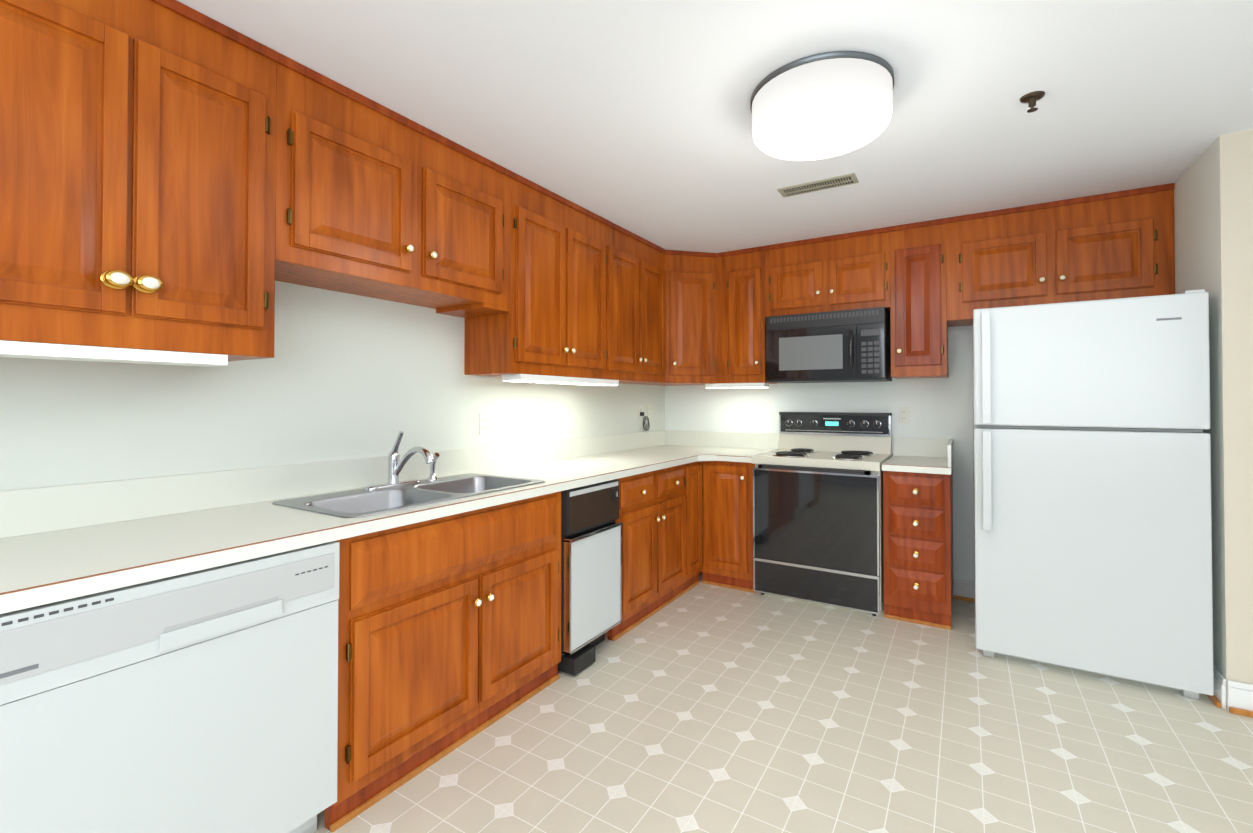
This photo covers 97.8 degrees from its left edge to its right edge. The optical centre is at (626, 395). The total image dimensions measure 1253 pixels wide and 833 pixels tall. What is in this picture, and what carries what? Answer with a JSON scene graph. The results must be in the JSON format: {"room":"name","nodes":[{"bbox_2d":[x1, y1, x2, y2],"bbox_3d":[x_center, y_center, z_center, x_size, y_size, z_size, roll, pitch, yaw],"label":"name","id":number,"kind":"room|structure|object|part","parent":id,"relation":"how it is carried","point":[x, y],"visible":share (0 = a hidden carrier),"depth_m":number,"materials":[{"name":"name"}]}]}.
{"room":"kitchen","nodes":[
{"label":"kitchen","id":0,"kind":"room"},
{"bbox_2d":[0,281,664,490],"bbox_3d":[-1.324,0.102,2.161,0.120,2.400,6.320,0,-1,32],"label":"wall","id":1,"kind":"structure","parent":0,"point":[340,376],"depth_m":2.13,"materials":[{"name":"white paint"}]},
{"bbox_2d":[0,0,287,360],"bbox_3d":[-1.563,-0.617,1.340,0.349,0.980,1.160,0,-1,32],"label":"upper cabinet","id":2,"kind":"object","parent":1,"relation":"attached to","point":[176,176],"depth_m":1.45,"materials":[{"name":"brown wood"}]},
{"bbox_2d":[0,340,227,366],"bbox_3d":[-1.481,-0.111,1.296,0.130,0.031,0.880,0,-1,32],"label":"under-cabinet light","id":3,"kind":"object","parent":2,"relation":"attached to","point":[18,349],"depth_m":1.41,"materials":[{"name":"white plastic"}]},
{"bbox_2d":[284,57,519,315],"bbox_3d":[-0.974,-0.764,2.290,0.349,0.664,1.070,0,-1,32],"label":"upper cabinet","id":4,"kind":"object","parent":1,"relation":"attached to","point":[383,205],"depth_m":2.11,"materials":[{"name":"brown wood"}]},
{"bbox_2d":[479,412,495,433],"label":"wall outlets","id":5,"kind":"object","parent":1,"relation":"attached to","point":[486,423],"depth_m":2.96,"materials":[{"name":"white plastic"}]},
{"bbox_2d":[460,176,599,378],"bbox_3d":[-0.479,-0.596,3.086,0.349,0.980,0.810,0,-1,32],"label":"upper cabinet","id":6,"kind":"object","parent":1,"relation":"attached to","point":[555,331],"depth_m":2.88,"materials":[{"name":"brown wood"}]},
{"bbox_2d":[502,374,618,385],"bbox_3d":[-0.341,-0.088,3.131,0.130,0.035,0.900,0,-1,32],"label":"under-cabinet light","id":7,"kind":"object","parent":6,"relation":"attached to","point":[529,378],"depth_m":2.96,"materials":[{"name":"white plastic"}]},
{"bbox_2d":[600,216,675,383],"bbox_3d":[-0.036,-0.589,3.746,0.405,0.980,0.912,0,-1,32],"label":"upper cabinet","id":8,"kind":"object","parent":1,"relation":"attached to","point":[638,275],"depth_m":3.63,"materials":[{"name":"brown wood"}]},
{"bbox_2d":[638,405,651,430],"label":"wall outlets","id":9,"kind":"object","parent":1,"relation":"attached to","point":[640,407],"depth_m":4.38,"materials":[{"name":"white plastic"}]},
{"bbox_2d":[641,250,715,385],"bbox_3d":[0.430,-0.582,4.293,0.619,0.980,0.620,0,-1,32],"label":"upper cabinet","id":10,"kind":"object","parent":1,"relation":"attached to","point":[695,271],"depth_m":4.06,"materials":[{"name":"brown wood"}]},
{"bbox_2d":[177,0,1252,252],"bbox_3d":[1.097,-1.165,0.673,5.620,0.100,6.320,0,-1,32],"label":"ceiling","id":11,"kind":"structure","parent":0,"point":[633,116],"depth_m":1.97,"materials":[{"name":"white paint"}]},
{"bbox_2d":[777,173,858,196],"bbox_3d":[0.986,-1.083,2.825,0.380,0.013,0.124,0,-1,32],"label":"ceiling vent","id":12,"kind":"object","parent":11,"relation":"in","point":[827,183],"visible":1,"depth_m":2.81,"materials":[{"name":"beige metal"}]},
{"bbox_2d":[750,51,893,160],"bbox_3d":[0.702,-1.023,1.988,0.490,0.153,0.490,0,-1,32],"label":"ceiling light","id":13,"kind":"object","parent":11,"relation":"attached to","point":[824,105],"visible":1,"depth_m":1.84,"materials":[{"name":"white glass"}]},
{"bbox_2d":[1020,91,1044,112],"bbox_3d":[1.490,-1.074,2.005,0.076,0.051,0.076,0,-1,32],"label":"sprinkler","id":14,"kind":"object","parent":11,"relation":"attached to","point":[1031,98],"visible":1,"depth_m":2.00,"materials":[{"name":"brown metal"}]},
{"bbox_2d":[312,572,1252,832],"bbox_3d":[1.097,1.335,0.643,5.620,0.100,6.320,0,-1,32],"label":"floor","id":15,"kind":"structure","parent":0,"point":[700,707],"depth_m":2.04,"materials":[{"name":"tile"}]},
{"bbox_2d":[0,541,339,832],"bbox_3d":[-1.292,0.858,1.449,0.636,0.872,0.729,0,-1,32],"label":"dishwasher","id":16,"kind":"object","parent":15,"relation":"on","point":[204,701],"visible":0.98,"depth_m":1.27,"materials":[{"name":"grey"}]},
{"bbox_2d":[324,491,560,832],"bbox_3d":[-0.812,0.866,2.217,0.643,0.874,1.070,0,-1,32],"label":"base cabinet","id":17,"kind":"object","parent":15,"relation":"on","point":[449,634],"visible":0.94,"depth_m":1.92,"materials":[{"name":"brown wood"}]},
{"bbox_2d":[558,479,622,675],"bbox_3d":[-0.409,0.875,2.867,0.640,0.872,0.452,0,-1,32],"label":"trash compactor","id":18,"kind":"object","parent":15,"relation":"on","point":[591,571],"visible":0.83,"depth_m":2.65,"materials":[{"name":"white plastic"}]},
{"bbox_2d":[608,461,707,640],"bbox_3d":[0.015,0.882,3.528,0.664,0.874,1.110,0,-1,32],"label":"base cabinet","id":19,"kind":"object","parent":15,"relation":"on","point":[683,525],"depth_m":3.32,"materials":[{"name":"brown wood"}]},
{"bbox_2d":[0,430,715,613],"bbox_3d":[-0.524,0.351,2.620,0.750,0.164,4.448,0,-1,32],"label":"countertop","id":20,"kind":"structure","parent":19,"relation":"on","point":[61,543],"depth_m":1.69,"materials":[{"name":"white laminate"}]},
{"bbox_2d":[365,431,439,489],"bbox_3d":[-0.879,0.268,2.327,0.276,0.236,0.354,0,-1,32],"label":"faucet","id":21,"kind":"object","parent":20,"relation":"on","point":[396,465],"visible":1,"depth_m":2.32,"materials":[{"name":"silver metal"}]},
{"bbox_2d":[272,473,544,517],"bbox_3d":[-0.823,0.480,2.234,0.516,0.190,0.956,0,-1,32],"label":"sink","id":22,"kind":"object","parent":20,"relation":"in","point":[357,503],"visible":0.33,"depth_m":2.20,"materials":[{"name":"silver metal"}]},
{"bbox_2d":[708,461,755,592],"bbox_3d":[0.830,0.887,3.979,0.392,0.874,0.664,0,-1,32],"label":"base cabinet","id":23,"kind":"object","parent":15,"relation":"on","point":[730,484],"depth_m":3.73,"materials":[{"name":"brown wood"}]},
{"bbox_2d":[716,432,778,462],"bbox_3d":[0.861,0.367,3.985,0.342,0.164,0.668,0,-1,32],"label":"countertop","id":24,"kind":"structure","parent":23,"relation":"on","point":[730,446],"depth_m":4.23,"materials":[{"name":"white laminate"}]},
{"bbox_2d":[752,412,892,615],"bbox_3d":[1.321,0.717,3.664,0.770,1.205,0.705,0,-1,32],"label":"range","id":25,"kind":"object","parent":15,"relation":"on","point":[817,507],"visible":0.98,"depth_m":3.43,"materials":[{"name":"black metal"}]},
{"bbox_2d":[883,469,952,629],"bbox_3d":[1.812,0.880,3.379,0.345,0.874,0.647,0,-1,32],"label":"base cabinet","id":26,"kind":"object","parent":15,"relation":"on","point":[918,542],"visible":0.96,"depth_m":3.14,"materials":[{"name":"brown wood"}]},
{"bbox_2d":[882,437,953,474],"bbox_3d":[1.823,0.360,3.400,0.353,0.164,0.647,0,-1,32],"label":"countertop","id":27,"kind":"structure","parent":26,"relation":"on","point":[925,455],"depth_m":3.54,"materials":[{"name":"white laminate"}]},
{"bbox_2d":[972,289,1213,699],"bbox_3d":[2.315,0.432,2.863,0.840,1.757,0.922,0,-1,32],"label":"fridge","id":28,"kind":"object","parent":15,"relation":"on","point":[1190,694],"depth_m":2.48,"materials":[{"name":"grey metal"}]},
{"bbox_3d":[2.120,0.101,2.528,0.795,1.102,0.140,0,-1,32],"label":"fridge handle","id":29,"kind":"part","parent":28,"relation":"part of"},
{"bbox_3d":[2.115,0.410,2.541,0.840,1.697,0.068,0,-1,32],"label":"fridge door","id":30,"kind":"part","parent":28,"relation":"part of","materials":[{"name":"white metal"}]},
{"bbox_2d":[665,325,973,596],"bbox_3d":[1.687,0.123,3.940,3.120,2.400,0.120,0,-1,32],"label":"wall","id":31,"kind":"structure","parent":0,"point":[941,407],"depth_m":3.77,"materials":[{"name":"white paint"}]},
{"bbox_2d":[716,246,777,383],"bbox_3d":[0.882,-0.584,4.139,0.419,0.980,0.404,0,-1,32],"label":"upper cabinet","id":32,"kind":"object","parent":31,"relation":"attached to","point":[740,322],"depth_m":4.00,"materials":[{"name":"brown wood"}]},
{"bbox_2d":[705,383,768,388],"bbox_3d":[0.822,-0.077,4.085,0.460,0.035,0.110,0,-1,32],"label":"under-cabinet light","id":33,"kind":"object","parent":32,"relation":"attached to","point":[720,385],"depth_m":4.03,"materials":[{"name":"white plastic"}]},
{"bbox_2d":[764,226,891,319],"bbox_3d":[1.420,-0.821,3.840,0.815,0.514,0.349,0,-1,32],"label":"upper cabinet","id":34,"kind":"object","parent":31,"relation":"attached to","point":[853,270],"depth_m":3.68,"materials":[{"name":"brown wood"}]},
{"bbox_2d":[766,307,891,382],"bbox_3d":[1.394,-0.332,3.790,0.762,0.462,0.444,0,-1,32],"label":"microwave","id":35,"kind":"object","parent":34,"relation":"attached to","point":[853,345],"visible":1,"depth_m":3.62,"materials":[{"name":"black plastic"}]},
{"bbox_2d":[898,407,909,423],"label":"wall outlets","id":36,"kind":"object","parent":31,"relation":"attached to","point":[903,412],"depth_m":3.73,"materials":[{"name":"white plastic"}]},
{"bbox_2d":[888,218,951,378],"bbox_3d":[1.898,-0.601,3.540,0.310,0.960,0.349,0,-1,32],"label":"upper cabinet","id":37,"kind":"object","parent":31,"relation":"attached to","point":[919,325],"depth_m":3.39,"materials":[{"name":"brown wood"}]},
{"bbox_2d":[953,579,973,601],"bbox_3d":[2.552,1.253,3.302,0.990,0.125,0.031,0,-1,32],"label":"baseboard","id":38,"kind":"structure","parent":31,"relation":"attached to","point":[963,590],"depth_m":3.53,"materials":[{"name":"white"}]},
{"bbox_2d":[948,183,1174,326],"bbox_3d":[2.459,-0.773,3.194,1.010,0.625,0.349,0,-1,32],"label":"upper cabinet","id":39,"kind":"object","parent":31,"relation":"attached to","point":[1120,244],"depth_m":3.02,"materials":[{"name":"brown wood"}]},
{"bbox_2d":[1174,137,1226,708],"bbox_3d":[2.821,0.109,2.696,0.120,2.400,1.039,0,-1,32],"label":"wall","id":40,"kind":"structure","parent":0,"point":[1197,229],"depth_m":2.38,"materials":[{"name":"white paint"}]},
{"bbox_2d":[1207,666,1223,708],"bbox_3d":[2.712,1.246,2.649,0.031,0.125,0.870,0,-1,32],"label":"baseboard","id":41,"kind":"structure","parent":40,"relation":"attached to","point":[1218,697],"depth_m":2.31,"materials":[{"name":"white wood"}]},
{"bbox_2d":[1219,130,1252,709],"bbox_3d":[3.823,0.101,2.073,2.480,2.400,1.040,0,-1,32],"label":"wall","id":42,"kind":"structure","parent":0,"point":[1236,181],"depth_m":2.26,"materials":[{"name":"beige paint"}]},
{"bbox_2d":[1224,678,1252,717],"bbox_3d":[3.533,1.233,1.610,2.461,0.125,0.030,0,-1,32],"label":"baseboard","id":43,"kind":"structure","parent":42,"relation":"attached to","point":[1240,698],"depth_m":2.24,"materials":[{"name":"white"}]}
]}

